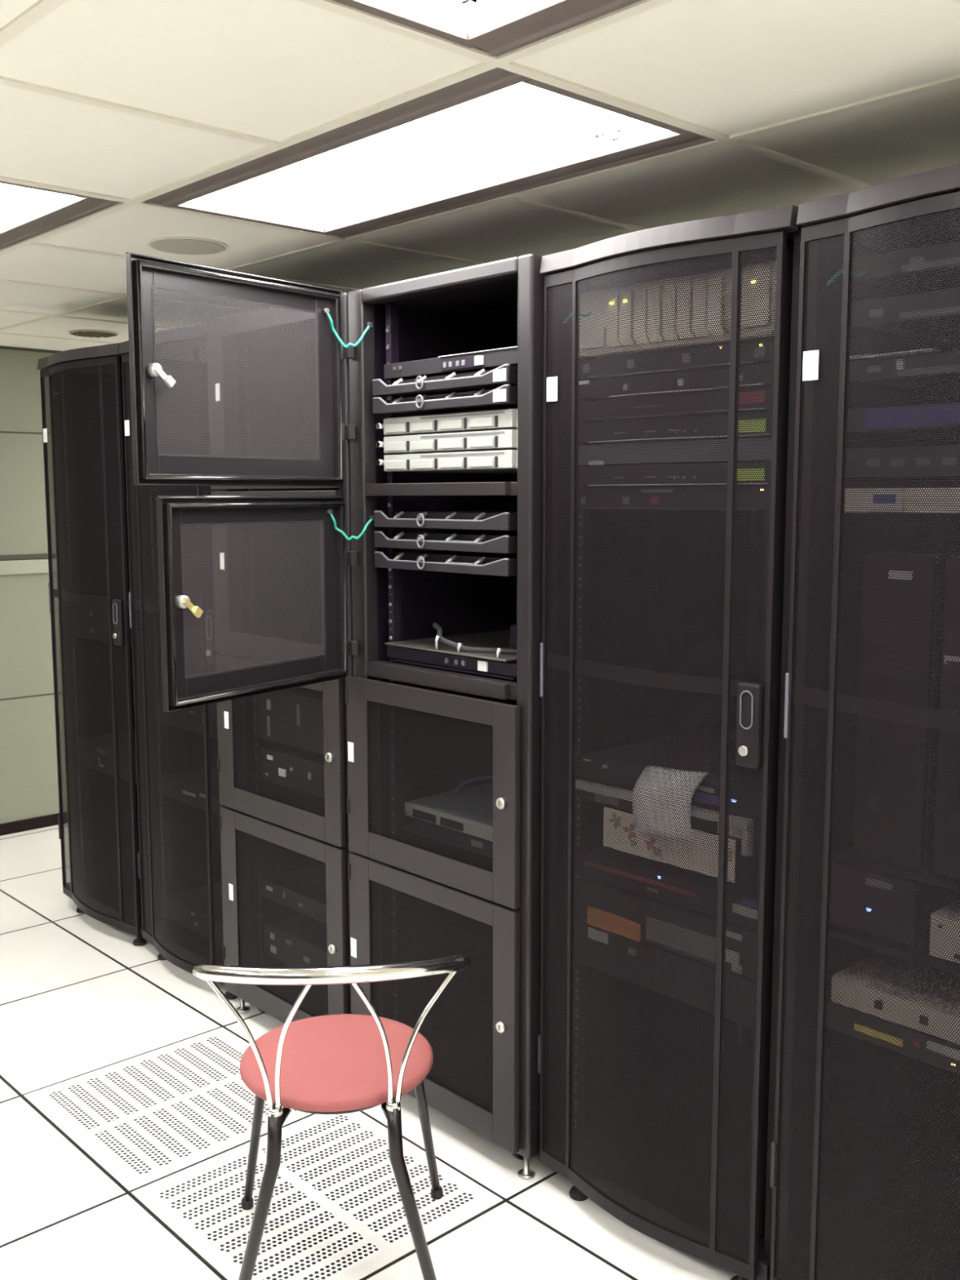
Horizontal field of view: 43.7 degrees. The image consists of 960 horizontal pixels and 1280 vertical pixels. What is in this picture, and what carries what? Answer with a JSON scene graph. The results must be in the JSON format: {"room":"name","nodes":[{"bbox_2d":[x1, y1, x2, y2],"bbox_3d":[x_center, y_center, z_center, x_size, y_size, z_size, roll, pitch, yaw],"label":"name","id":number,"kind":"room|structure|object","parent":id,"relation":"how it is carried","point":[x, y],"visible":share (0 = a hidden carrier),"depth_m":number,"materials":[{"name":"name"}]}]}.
{"room":"server room","nodes":[
{"label":"server room","id":0,"kind":"room"},
{"bbox_2d":[0,348,66,823],"bbox_3d":[-3.255,-0.109,4.636,8.540,2.278,0.100,-6,9,-42],"label":"wall","id":1,"kind":"structure","parent":0,"point":[28,773],"depth_m":5.61,"materials":[{"name":"beige paint"}]},
{"bbox_2d":[0,553,57,574],"bbox_3d":[-3.214,-0.231,4.577,8.540,0.090,0.020,-6,9,-42],"label":"trim","id":2,"kind":"structure","parent":1,"relation":"attached to","point":[20,563],"depth_m":5.58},
{"bbox_2d":[0,431,60,700],"bbox_3d":[-3.220,-0.122,4.597,8.540,2.203,0.002,-6,9,-42],"label":"trim","id":3,"kind":"structure","parent":1,"relation":"attached to","point":[6,432],"depth_m":5.59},
{"bbox_2d":[0,346,62,353],"bbox_3d":[-3.215,-1.208,4.460,8.540,0.011,0.020,-6,9,-42],"label":"trim","id":4,"kind":"structure","parent":1,"relation":"attached to","point":[1,347],"depth_m":5.50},
{"bbox_2d":[0,811,67,835],"bbox_3d":[-3.215,0.999,4.727,8.540,0.055,0.012,-6,9,-42],"label":"baseboard","id":5,"kind":"structure","parent":1,"relation":"attached to","point":[35,823],"depth_m":5.70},
{"bbox_2d":[0,823,737,1279],"bbox_3d":[-0.780,1.360,2.129,8.540,0.050,7.170,-6,9,-42],"label":"floor","id":6,"kind":"structure","parent":0,"point":[77,997],"depth_m":2.88,"materials":[{"name":"white tile"}]},
{"bbox_2d":[36,342,150,946],"bbox_3d":[-1.121,-0.003,4.551,0.865,2.081,0.641,-6,9,-42],"label":"rack","id":7,"kind":"object","parent":6,"relation":"on","point":[86,398],"visible":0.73,"depth_m":4.25,"materials":[{"name":"black metal"}]},
{"bbox_2d":[71,595,132,647],"bbox_3d":[-1.216,-0.080,4.441,0.406,0.138,0.482,-6,9,-42],"label":"server","id":8,"kind":"object","parent":7,"relation":"in","point":[128,596],"visible":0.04,"depth_m":4.35,"materials":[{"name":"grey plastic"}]},
{"bbox_2d":[77,728,137,785],"bbox_3d":[-1.215,0.422,4.502,0.406,0.108,0.482,-6,9,-42],"label":"server","id":9,"kind":"object","parent":7,"relation":"in","point":[133,729],"visible":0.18,"depth_m":4.40,"materials":[{"name":"grey plastic"}]},
{"bbox_2d":[118,324,238,999],"bbox_3d":[-0.691,0.052,4.090,0.865,2.081,0.608,-6,9,-42],"label":"rack","id":10,"kind":"object","parent":6,"relation":"on","point":[184,851],"visible":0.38,"depth_m":3.89,"materials":[{"name":"black metal"}]},
{"bbox_2d":[155,693,217,737],"bbox_3d":[-0.791,0.232,4.018,0.406,0.098,0.482,-6,9,-42],"label":"server","id":11,"kind":"object","parent":10,"relation":"in","point":[162,693],"visible":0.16,"depth_m":3.90,"materials":[{"name":"grey plastic"}]},
{"bbox_2d":[157,766,221,814],"bbox_3d":[-0.791,0.495,4.050,0.406,0.068,0.482,-6,9,-42],"label":"server","id":12,"kind":"object","parent":10,"relation":"in","point":[211,766],"visible":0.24,"depth_m":3.98,"materials":[{"name":"black metal"}]},
{"bbox_2d":[161,880,223,945],"bbox_3d":[-0.790,0.917,4.100,0.406,0.078,0.482,-6,9,-42],"label":"server","id":13,"kind":"object","parent":10,"relation":"in","point":[220,881],"visible":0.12,"depth_m":4.04,"materials":[{"name":"black metal"}]},
{"bbox_2d":[23,1026,502,1279],"bbox_3d":[-0.580,1.237,2.940,0.601,0.002,1.211,-6,9,-42],"label":"floor vent","id":14,"kind":"object","parent":6,"relation":"on","point":[336,1211],"depth_m":2.84,"materials":[{"name":"metal"}]},
{"bbox_2d":[205,292,353,1023],"bbox_3d":[-0.259,0.104,3.626,0.869,2.087,0.643,-6,9,-42],"label":"rack","id":15,"kind":"object","parent":6,"relation":"on","point":[268,829],"visible":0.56,"depth_m":3.41,"materials":[{"name":"black metal"}]},
{"bbox_2d":[257,686,324,755],"bbox_3d":[-0.361,0.218,3.544,0.406,0.158,0.482,-6,9,-42],"label":"server","id":16,"kind":"object","parent":15,"relation":"in","point":[294,701],"visible":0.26,"depth_m":3.44,"materials":[{"name":"black metal"}]},
{"bbox_2d":[258,743,324,799],"bbox_3d":[-0.360,0.372,3.563,0.406,0.098,0.482,-6,9,-42],"label":"server","id":17,"kind":"object","parent":15,"relation":"in","point":[282,744],"visible":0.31,"depth_m":3.48,"materials":[{"name":"grey plastic"}]},
{"bbox_2d":[262,863,326,924],"bbox_3d":[-0.360,0.754,3.609,0.406,0.058,0.482,-6,9,-42],"label":"server","id":18,"kind":"object","parent":15,"relation":"in","point":[323,864],"visible":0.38,"depth_m":3.56,"materials":[{"name":"grey plastic"}]},
{"bbox_2d":[262,913,327,967],"bbox_3d":[-0.360,0.913,3.628,0.406,0.098,0.482,-6,9,-42],"label":"server","id":19,"kind":"object","parent":15,"relation":"in","point":[300,913],"visible":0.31,"depth_m":3.57,"materials":[{"name":"grey plastic"}]},
{"bbox_2d":[192,954,471,1279],"bbox_3d":[-0.287,0.925,2.415,0.519,0.744,0.506,-1,7,-5],"label":"cafe chair","id":20,"kind":"object","parent":6,"relation":"on","point":[338,1064],"visible":1,"depth_m":2.26,"materials":[{"name":"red fabric"}]},
{"bbox_2d":[125,252,553,1179],"bbox_3d":[-0.036,0.185,2.947,1.471,2.087,0.650,-6,9,-42],"label":"rack","id":21,"kind":"object","parent":6,"relation":"on","point":[415,731],"visible":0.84,"depth_m":2.85,"materials":[{"name":"black metal"}]},
{"bbox_2d":[372,363,517,396],"bbox_3d":[0.056,-0.622,2.936,0.446,0.040,0.482,-6,9,-42],"label":"server","id":22,"kind":"object","parent":21,"relation":"in","point":[505,374],"visible":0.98,"depth_m":2.79,"materials":[{"name":"grey plastic"}]},
{"bbox_2d":[373,529,517,553],"bbox_3d":[0.057,-0.251,2.981,0.446,0.040,0.482,-6,9,-42],"label":"server","id":23,"kind":"object","parent":21,"relation":"in","point":[469,540],"visible":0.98,"depth_m":2.85,"materials":[{"name":"grey plastic"}]},
{"bbox_2d":[395,529,516,542],"bbox_3d":[0.075,-0.252,2.998,0.396,0.036,0.422,-6,9,-42],"label":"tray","id":24,"kind":"object","parent":23,"relation":"on","point":[469,535],"depth_m":2.91,"materials":[{"name":"grey metal"}]},
{"bbox_2d":[373,510,517,530],"bbox_3d":[0.057,-0.301,2.975,0.446,0.040,0.482,-6,9,-42],"label":"server","id":25,"kind":"object","parent":21,"relation":"in","point":[500,520],"visible":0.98,"depth_m":2.83,"materials":[{"name":"grey plastic"}]},
{"bbox_2d":[395,510,516,519],"bbox_3d":[0.075,-0.302,2.992,0.396,0.036,0.422,-6,9,-42],"label":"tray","id":26,"kind":"object","parent":25,"relation":"on","point":[468,515],"depth_m":2.90,"materials":[{"name":"grey metal"}]},
{"bbox_2d":[374,550,517,576],"bbox_3d":[0.057,-0.200,2.987,0.446,0.040,0.482,-6,9,-42],"label":"server","id":27,"kind":"object","parent":21,"relation":"in","point":[443,561],"visible":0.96,"depth_m":2.86,"materials":[{"name":"grey plastic"}]},
{"bbox_2d":[395,550,516,564],"bbox_3d":[0.075,-0.201,3.004,0.396,0.036,0.422,-6,9,-42],"label":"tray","id":28,"kind":"object","parent":27,"relation":"on","point":[441,556],"depth_m":2.90,"materials":[{"name":"grey metal"}]},
{"bbox_2d":[375,429,517,453],"bbox_3d":[0.135,-0.492,3.029,0.628,0.042,0.487,-6,9,-42],"label":"server","id":29,"kind":"object","parent":21,"relation":"in","point":[504,439],"visible":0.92,"depth_m":2.80,"materials":[{"name":"silver metal"}]},
{"bbox_2d":[375,408,517,435],"bbox_3d":[0.135,-0.537,3.023,0.628,0.042,0.487,-6,9,-42],"label":"server","id":30,"kind":"object","parent":21,"relation":"in","point":[497,419],"visible":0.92,"depth_m":2.80,"materials":[{"name":"silver metal"}]},
{"bbox_2d":[372,383,517,415],"bbox_3d":[0.056,-0.579,2.942,0.446,0.040,0.482,-6,9,-42],"label":"server","id":31,"kind":"object","parent":30,"relation":"on","point":[505,396],"visible":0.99,"depth_m":2.80,"materials":[{"name":"grey plastic"}]},
{"bbox_2d":[376,449,517,473],"bbox_3d":[0.135,-0.447,3.034,0.628,0.042,0.487,-6,9,-42],"label":"server","id":32,"kind":"object","parent":21,"relation":"in","point":[504,461],"visible":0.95,"depth_m":2.82,"materials":[{"name":"silver metal"}]},
{"bbox_2d":[403,823,493,857],"bbox_3d":[0.161,0.501,3.158,0.510,0.008,0.544,-6,9,-42],"label":"shelf","id":33,"kind":"object","parent":21,"relation":"in","point":[409,824],"visible":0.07,"depth_m":3.05,"materials":[{"name":"black metal"}]},
{"bbox_2d":[404,783,493,853],"bbox_3d":[0.078,0.470,3.099,0.305,0.066,0.498,-6,9,-42],"label":"server","id":34,"kind":"object","parent":33,"relation":"on","point":[484,784],"visible":0.23,"depth_m":3.09,"materials":[{"name":"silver metal"}]},
{"bbox_2d":[448,775,493,798],"bbox_3d":[0.055,0.391,3.156,0.291,0.075,0.020,2,7,18],"label":"cable","id":35,"kind":"object","parent":34,"relation":"on","point":[490,775],"visible":0.27,"depth_m":3.19,"materials":[{"name":"black rubber"}]},
{"bbox_2d":[383,346,517,379],"bbox_3d":[0.088,-0.667,2.961,0.459,0.038,0.482,-6,9,-42],"label":"server","id":36,"kind":"object","parent":21,"relation":"in","point":[491,359],"visible":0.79,"depth_m":2.80,"materials":[{"name":"grey plastic"}]},
{"bbox_2d":[455,360,459,365],"bbox_3d":[-0.051,-0.642,2.779,0.006,0.012,0.010,-6,9,-42],"label":"socket","id":37,"kind":"object","parent":36,"relation":"attached to","point":[457,362],"depth_m":2.78,"materials":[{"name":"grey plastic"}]},
{"bbox_2d":[461,360,465,365],"bbox_3d":[-0.037,-0.641,2.764,0.006,0.012,0.010,-6,9,-42],"label":"socket","id":38,"kind":"object","parent":36,"relation":"attached to","point":[463,362],"depth_m":2.76,"materials":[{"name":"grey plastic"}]},
{"bbox_2d":[392,658,516,679],"bbox_3d":[0.147,0.045,3.101,0.600,0.005,0.440,-6,9,-42],"label":"shelf","id":39,"kind":"object","parent":21,"relation":"attached to","point":[393,660],"visible":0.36,"depth_m":2.88,"materials":[{"name":"black metal"}]},
{"bbox_2d":[386,645,516,676],"bbox_3d":[0.108,0.029,3.062,0.508,0.030,0.482,-6,9,-42],"label":"server","id":40,"kind":"object","parent":39,"relation":"on","point":[481,664],"visible":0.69,"depth_m":2.88,"materials":[{"name":"black metal"}]},
{"bbox_2d":[444,657,448,663],"bbox_3d":[-0.080,0.050,2.896,0.005,0.012,0.010,-6,9,-42],"label":"socket","id":41,"kind":"object","parent":40,"relation":"attached to","point":[446,660],"depth_m":2.89,"materials":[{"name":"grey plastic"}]},
{"bbox_2d":[385,630,516,661],"bbox_3d":[0.065,0.011,3.019,0.425,0.004,0.442,-6,9,-42],"label":"tray","id":42,"kind":"object","parent":40,"relation":"on","point":[500,638],"visible":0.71,"depth_m":3.01,"materials":[{"name":"metal"}]},
{"bbox_2d":[435,635,439,648],"bbox_3d":[-0.103,0.005,2.900,0.012,0.034,0.009,-3,7,-20],"label":"cable tie","id":43,"kind":"object","parent":42,"relation":"on","point":[437,638],"visible":1,"depth_m":2.90,"materials":[{"name":"white plastic"}]},
{"bbox_2d":[457,642,462,652],"bbox_3d":[-0.048,0.018,2.843,0.012,0.024,0.010,-3,7,-21],"label":"cable tie","id":44,"kind":"object","parent":42,"relation":"on","point":[459,646],"visible":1,"depth_m":2.84,"materials":[{"name":"white plastic"}]},
{"bbox_2d":[432,622,516,653],"bbox_3d":[-0.023,-0.003,2.870,0.268,0.058,0.057,5,9,38],"label":"power cable","id":45,"kind":"object","parent":42,"relation":"on","point":[489,650],"visible":0.9,"depth_m":2.85,"materials":[{"name":"grey rubber"}]},
{"bbox_2d":[496,648,501,657],"bbox_3d":[0.043,0.030,2.744,0.012,0.024,0.010,-3,7,-21],"label":"cable tie","id":46,"kind":"object","parent":42,"relation":"on","point":[499,650],"visible":1,"depth_m":2.74,"materials":[{"name":"white plastic"}]},
{"bbox_2d":[510,624,516,648],"bbox_3d":[0.199,-0.010,2.929,0.200,0.058,0.160,-6,9,-42],"label":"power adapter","id":47,"kind":"object","parent":42,"relation":"on","point":[513,627],"visible":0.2,"depth_m":2.91,"materials":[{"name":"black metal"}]},
{"bbox_2d":[454,659,458,664],"bbox_3d":[-0.056,0.053,2.870,0.005,0.012,0.010,-6,9,-42],"label":"socket","id":48,"kind":"object","parent":40,"relation":"attached to","point":[456,661],"depth_m":2.87,"materials":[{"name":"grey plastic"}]},
{"bbox_2d":[461,660,466,666],"bbox_3d":[-0.039,0.055,2.852,0.005,0.012,0.010,-6,9,-42],"label":"socket","id":49,"kind":"object","parent":40,"relation":"attached to","point":[463,662],"depth_m":2.85,"materials":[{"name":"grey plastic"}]},
{"bbox_2d":[537,204,808,1279],"bbox_3d":[0.621,0.218,2.687,0.865,2.081,0.608,-6,9,-42],"label":"rack","id":50,"kind":"object","parent":6,"relation":"on","point":[665,622],"visible":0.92,"depth_m":2.37,"materials":[{"name":"black metal"}]},
{"bbox_2d":[573,920,756,1029],"bbox_3d":[0.539,0.677,2.662,0.459,0.094,0.482,-6,9,-42],"label":"storage unit","id":51,"kind":"object","parent":50,"relation":"in","point":[577,920],"visible":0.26,"depth_m":2.50,"materials":[{"name":"black metal"}]},
{"bbox_2d":[574,877,758,980],"bbox_3d":[0.539,0.578,2.651,0.458,0.093,0.482,-6,9,-42],"label":"server","id":52,"kind":"object","parent":50,"relation":"in","point":[576,877],"visible":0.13,"depth_m":2.47,"materials":[{"name":"metal"}]},
{"bbox_2d":[586,906,641,942],"bbox_3d":[0.289,0.614,2.590,0.005,0.040,0.149,-6,9,-42],"label":"card","id":53,"kind":"object","parent":52,"relation":"attached to","point":[588,906],"visible":0.29,"depth_m":2.58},
{"bbox_2d":[645,916,716,962],"bbox_3d":[0.412,0.614,2.461,0.001,0.050,0.180,-6,9,-42],"label":"grille","id":54,"kind":"object","parent":52,"relation":"attached to","point":[646,917],"depth_m":2.46,"materials":[{"name":"grey metal"}]},
{"bbox_2d":[574,826,759,929],"bbox_3d":[0.537,0.495,2.639,0.463,0.057,0.482,-6,9,-42],"label":"server","id":55,"kind":"object","parent":50,"relation":"in","point":[691,827],"visible":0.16,"depth_m":2.49,"materials":[{"name":"black metal"}]},
{"bbox_2d":[575,777,761,856],"bbox_3d":[0.532,0.343,2.617,0.475,0.071,0.482,-6,9,-42],"label":"server","id":56,"kind":"object","parent":50,"relation":"in","point":[576,778],"visible":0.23,"depth_m":2.39,"materials":[{"name":"grey plastic"}]},
{"bbox_2d":[603,807,735,882],"bbox_3d":[0.383,0.418,2.465,0.003,0.086,0.340,-6,9,-42],"label":"card","id":57,"kind":"object","parent":56,"relation":"attached to","point":[606,807],"visible":0.25,"depth_m":2.46,"materials":[{"name":"beige paper"}]},
{"bbox_2d":[632,764,706,839],"bbox_3d":[0.382,0.330,2.430,0.035,0.146,0.170,-6,9,-42],"label":"paper sheet","id":58,"kind":"object","parent":56,"relation":"hanging from","point":[648,765],"visible":0.31,"depth_m":2.42,"materials":[{"name":"white paper"}]},
{"bbox_2d":[575,726,762,817],"bbox_3d":[0.537,0.275,2.613,0.463,0.052,0.482,-6,9,-42],"label":"console","id":59,"kind":"object","parent":50,"relation":"in","point":[709,726],"visible":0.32,"depth_m":2.56,"materials":[{"name":"grey plastic"}]},
{"bbox_2d":[577,487,770,510],"bbox_3d":[0.537,-0.302,2.545,0.459,0.044,0.482,-6,9,-42],"label":"server","id":60,"kind":"object","parent":50,"relation":"in","point":[658,487],"visible":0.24,"depth_m":2.38,"materials":[{"name":"grey plastic"}]},
{"bbox_2d":[577,462,771,486],"bbox_3d":[0.537,-0.348,2.539,0.461,0.040,0.482,-6,9,-42],"label":"appliance","id":61,"kind":"object","parent":50,"relation":"in","point":[739,463],"visible":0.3,"depth_m":2.38,"materials":[{"name":"grey plastic"}]},
{"bbox_2d":[577,436,772,465],"bbox_3d":[0.381,-0.374,2.390,0.027,0.043,0.482,-6,9,-42],"label":"blank panel","id":62,"kind":"object","parent":50,"relation":"in","point":[771,437],"visible":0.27,"depth_m":2.37,"materials":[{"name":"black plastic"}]},
{"bbox_2d":[578,411,772,443],"bbox_3d":[0.537,-0.439,2.528,0.461,0.042,0.482,-6,9,-42],"label":"appliance","id":63,"kind":"object","parent":50,"relation":"in","point":[762,411],"visible":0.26,"depth_m":2.37,"materials":[{"name":"grey plastic"}]},
{"bbox_2d":[578,386,773,421],"bbox_3d":[0.537,-0.484,2.523,0.459,0.039,0.482,-6,9,-42],"label":"server","id":64,"kind":"object","parent":50,"relation":"in","point":[767,387],"visible":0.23,"depth_m":2.37,"materials":[{"name":"black metal"}]},
{"bbox_2d":[578,364,773,399],"bbox_3d":[0.536,-0.527,2.518,0.460,0.038,0.484,-6,9,-42],"label":"server","id":65,"kind":"object","parent":50,"relation":"in","point":[765,364],"visible":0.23,"depth_m":2.36,"materials":[{"name":"grey plastic"}]},
{"bbox_2d":[578,338,774,379],"bbox_3d":[0.536,-0.570,2.511,0.463,0.040,0.482,-6,9,-42],"label":"switch","id":66,"kind":"object","parent":50,"relation":"in","point":[770,339],"visible":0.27,"depth_m":2.35,"materials":[{"name":"grey plastic"}]},
{"bbox_2d":[578,261,776,357],"bbox_3d":[0.515,-0.658,2.481,0.420,0.133,0.482,-6,9,-42],"label":"chassis","id":67,"kind":"object","parent":50,"relation":"in","point":[771,261],"visible":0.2,"depth_m":2.32,"materials":[{"name":"beige metal"}]},
{"bbox_2d":[769,164,959,1279],"bbox_3d":[1.043,0.272,2.235,0.865,2.081,0.608,-6,9,-42],"label":"rack","id":68,"kind":"object","parent":6,"relation":"on","point":[869,1179],"visible":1,"depth_m":2.06,"materials":[{"name":"black metal"}]},
{"bbox_2d":[826,1000,959,1075],"bbox_3d":[0.960,0.695,2.206,0.461,0.050,0.482,-6,9,-42],"label":"server","id":69,"kind":"object","parent":68,"relation":"in","point":[828,1000],"visible":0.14,"depth_m":2.12,"materials":[{"name":"grey plastic"}]},
{"bbox_2d":[829,924,959,975],"bbox_3d":[0.977,0.536,2.206,0.510,0.012,0.454,-6,9,-42],"label":"shelf","id":70,"kind":"object","parent":68,"relation":"in","point":[838,924],"visible":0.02,"depth_m":2.12,"materials":[{"name":"black metal"}]},
{"bbox_2d":[830,862,959,945],"bbox_3d":[0.858,0.451,2.291,0.455,0.110,0.178,-6,9,-42],"label":"server","id":71,"kind":"object","parent":70,"relation":"on","point":[832,863],"visible":0.13,"depth_m":2.14,"materials":[{"name":"black metal"}]},
{"bbox_2d":[928,900,959,963],"bbox_3d":[1.009,0.496,2.133,0.455,0.074,0.210,-6,9,-42],"label":"box","id":72,"kind":"object","parent":70,"relation":"on","point":[957,900],"visible":0.31,"depth_m":2.04,"materials":[{"name":"plastic"}]},
{"bbox_2d":[831,951,959,1044],"bbox_3d":[0.903,0.646,2.139,0.306,0.049,0.438,-6,9,-42],"label":"server","id":73,"kind":"object","parent":68,"relation":"in","point":[877,952],"visible":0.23,"depth_m":2.14,"materials":[{"name":"beige plastic"}]},
{"bbox_2d":[844,488,959,513],"bbox_3d":[0.958,-0.244,2.093,0.462,0.042,0.482,-6,9,-42],"label":"server","id":74,"kind":"object","parent":68,"relation":"in","point":[848,488],"visible":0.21,"depth_m":2.02,"materials":[{"name":"plastic"}]},
{"bbox_2d":[845,445,959,479],"bbox_3d":[0.961,-0.310,2.088,0.455,0.050,0.482,-6,9,-42],"label":"panel","id":75,"kind":"object","parent":68,"relation":"in","point":[938,446],"visible":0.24,"depth_m":2.02,"materials":[{"name":"grey plastic"}]},
{"bbox_2d":[866,459,880,466],"bbox_3d":[0.677,-0.304,2.060,0.002,0.012,0.025,-6,9,-42],"label":"socket","id":76,"kind":"object","parent":75,"relation":"attached to","point":[867,460],"depth_m":2.06,"materials":[{"name":"grey plastic"}]},
{"bbox_2d":[890,458,905,466],"bbox_3d":[0.708,-0.300,2.028,0.002,0.012,0.025,-6,9,-42],"label":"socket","id":77,"kind":"object","parent":75,"relation":"attached to","point":[892,459],"depth_m":2.03,"materials":[{"name":"grey plastic"}]},
{"bbox_2d":[915,457,930,466],"bbox_3d":[0.739,-0.296,1.995,0.002,0.012,0.025,-6,9,-42],"label":"socket","id":78,"kind":"object","parent":75,"relation":"attached to","point":[917,458],"depth_m":1.99,"materials":[{"name":"grey plastic"}]},
{"bbox_2d":[941,457,956,465],"bbox_3d":[0.769,-0.293,1.962,0.002,0.012,0.025,-6,9,-42],"label":"socket","id":79,"kind":"object","parent":75,"relation":"attached to","point":[941,458],"depth_m":1.96,"materials":[{"name":"grey plastic"}]},
{"bbox_2d":[847,402,959,439],"bbox_3d":[0.960,-0.382,2.079,0.456,0.040,0.482,-6,9,-42],"label":"switch","id":80,"kind":"object","parent":68,"relation":"in","point":[957,402],"visible":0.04,"depth_m":2.02,"materials":[{"name":"grey plastic"}]},
{"bbox_2d":[848,348,959,392],"bbox_3d":[0.954,-0.468,2.062,0.473,0.040,0.482,-6,9,-42],"label":"server","id":81,"kind":"object","parent":68,"relation":"in","point":[925,348],"visible":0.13,"depth_m":2.02,"materials":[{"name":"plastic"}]},
{"bbox_2d":[850,288,959,344],"bbox_3d":[0.960,-0.562,2.057,0.455,0.042,0.482,-6,9,-42],"label":"server","id":82,"kind":"object","parent":68,"relation":"in","point":[954,288],"visible":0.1,"depth_m":2.02,"materials":[{"name":"grey plastic"}]},
{"bbox_2d":[852,241,959,293],"bbox_3d":[0.960,-0.637,2.048,0.455,0.039,0.482,-6,9,-42],"label":"server","id":83,"kind":"object","parent":68,"relation":"in","point":[958,242],"visible":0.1,"depth_m":2.01,"materials":[{"name":"grey plastic"}]},
{"bbox_3d":[0.981,0.395,2.192,0.500,0.012,0.454,-6,9,-42],"label":"shelf","id":84,"kind":"object","parent":68,"relation":"in","visible":0},
{"bbox_2d":[852,546,959,871],"bbox_3d":[0.878,0.106,2.230,0.452,0.548,0.133,-6,9,-42],"label":"server","id":85,"kind":"object","parent":84,"relation":"on","point":[957,546],"visible":0.22,"depth_m":2.07,"materials":[{"name":"black metal"}]},
{"bbox_2d":[932,555,959,879],"bbox_3d":[0.981,0.119,2.120,0.452,0.548,0.135,-6,9,-42],"label":"computer tower","id":86,"kind":"object","parent":84,"relation":"on","point":[952,555],"visible":0.34,"depth_m":2.00,"materials":[{"name":"black metal"}]},
{"bbox_2d":[0,0,959,351],"bbox_3d":[-0.783,-0.916,1.856,8.540,0.020,7.170,-6,9,-42],"label":"ceiling","id":87,"kind":"structure","parent":0,"point":[277,70],"depth_m":2.12,"materials":[{"name":"beige tile"}]},
{"bbox_2d":[0,181,120,249],"bbox_3d":[-1.442,-1.080,2.999,0.586,0.085,1.196,-6,9,-42],"label":"ceiling light","id":88,"kind":"object","parent":87,"relation":"attached to","point":[26,212],"visible":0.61,"depth_m":2.87,"materials":[{"name":"grey paint"}]},
{"bbox_2d":[0,183,75,229],"bbox_3d":[-1.441,-1.053,3.002,0.426,0.004,1.188,-6,9,-42],"label":"diffuser","id":89,"kind":"object","parent":88,"relation":"attached to","point":[22,206],"depth_m":2.83,"materials":[{"name":"white plastic"}]},
{"bbox_2d":[68,329,118,337],"bbox_3d":[-1.610,-1.276,4.990,0.200,0.009,0.200,-6,9,-42],"label":"ceiling vent","id":90,"kind":"object","parent":87,"relation":"in","point":[84,333],"visible":1,"depth_m":4.95,"materials":[{"name":"beige plastic"}]},
{"bbox_2d":[146,236,228,254],"bbox_3d":[-0.794,-1.070,3.256,0.216,0.007,0.216,-6,9,-42],"label":"ceiling speaker","id":91,"kind":"object","parent":87,"relation":"attached to","point":[176,245],"visible":1,"depth_m":3.23},
{"bbox_2d":[142,66,715,238],"bbox_3d":[-0.164,-1.025,2.523,0.586,0.085,1.196,-6,9,-42],"label":"ceiling light","id":92,"kind":"object","parent":87,"relation":"attached to","point":[497,132],"visible":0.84,"depth_m":2.44,"materials":[{"name":"grey paint"}]},
{"bbox_2d":[0,0,959,343],"bbox_3d":[-0.783,-0.904,1.857,8.540,0.006,7.170,-6,9,-42],"label":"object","id":93,"kind":"structure","parent":87,"relation":"attached to","point":[40,9],"depth_m":2.22,"materials":[{"name":"white metal"}]},
{"bbox_2d":[332,0,641,56],"bbox_3d":[0.219,-0.869,1.223,0.586,0.085,1.196,-6,9,-42],"label":"ceiling light","id":94,"kind":"object","parent":87,"relation":"attached to","point":[496,28],"visible":1,"depth_m":1.71,"materials":[{"name":"grey paint"}]},
{"bbox_2d":[376,0,543,32],"bbox_3d":[0.219,-0.842,1.226,0.426,0.004,1.188,-6,9,-42],"label":"diffuser","id":95,"kind":"object","parent":94,"relation":"attached to","point":[425,15],"depth_m":1.71,"materials":[{"name":"white plastic"}]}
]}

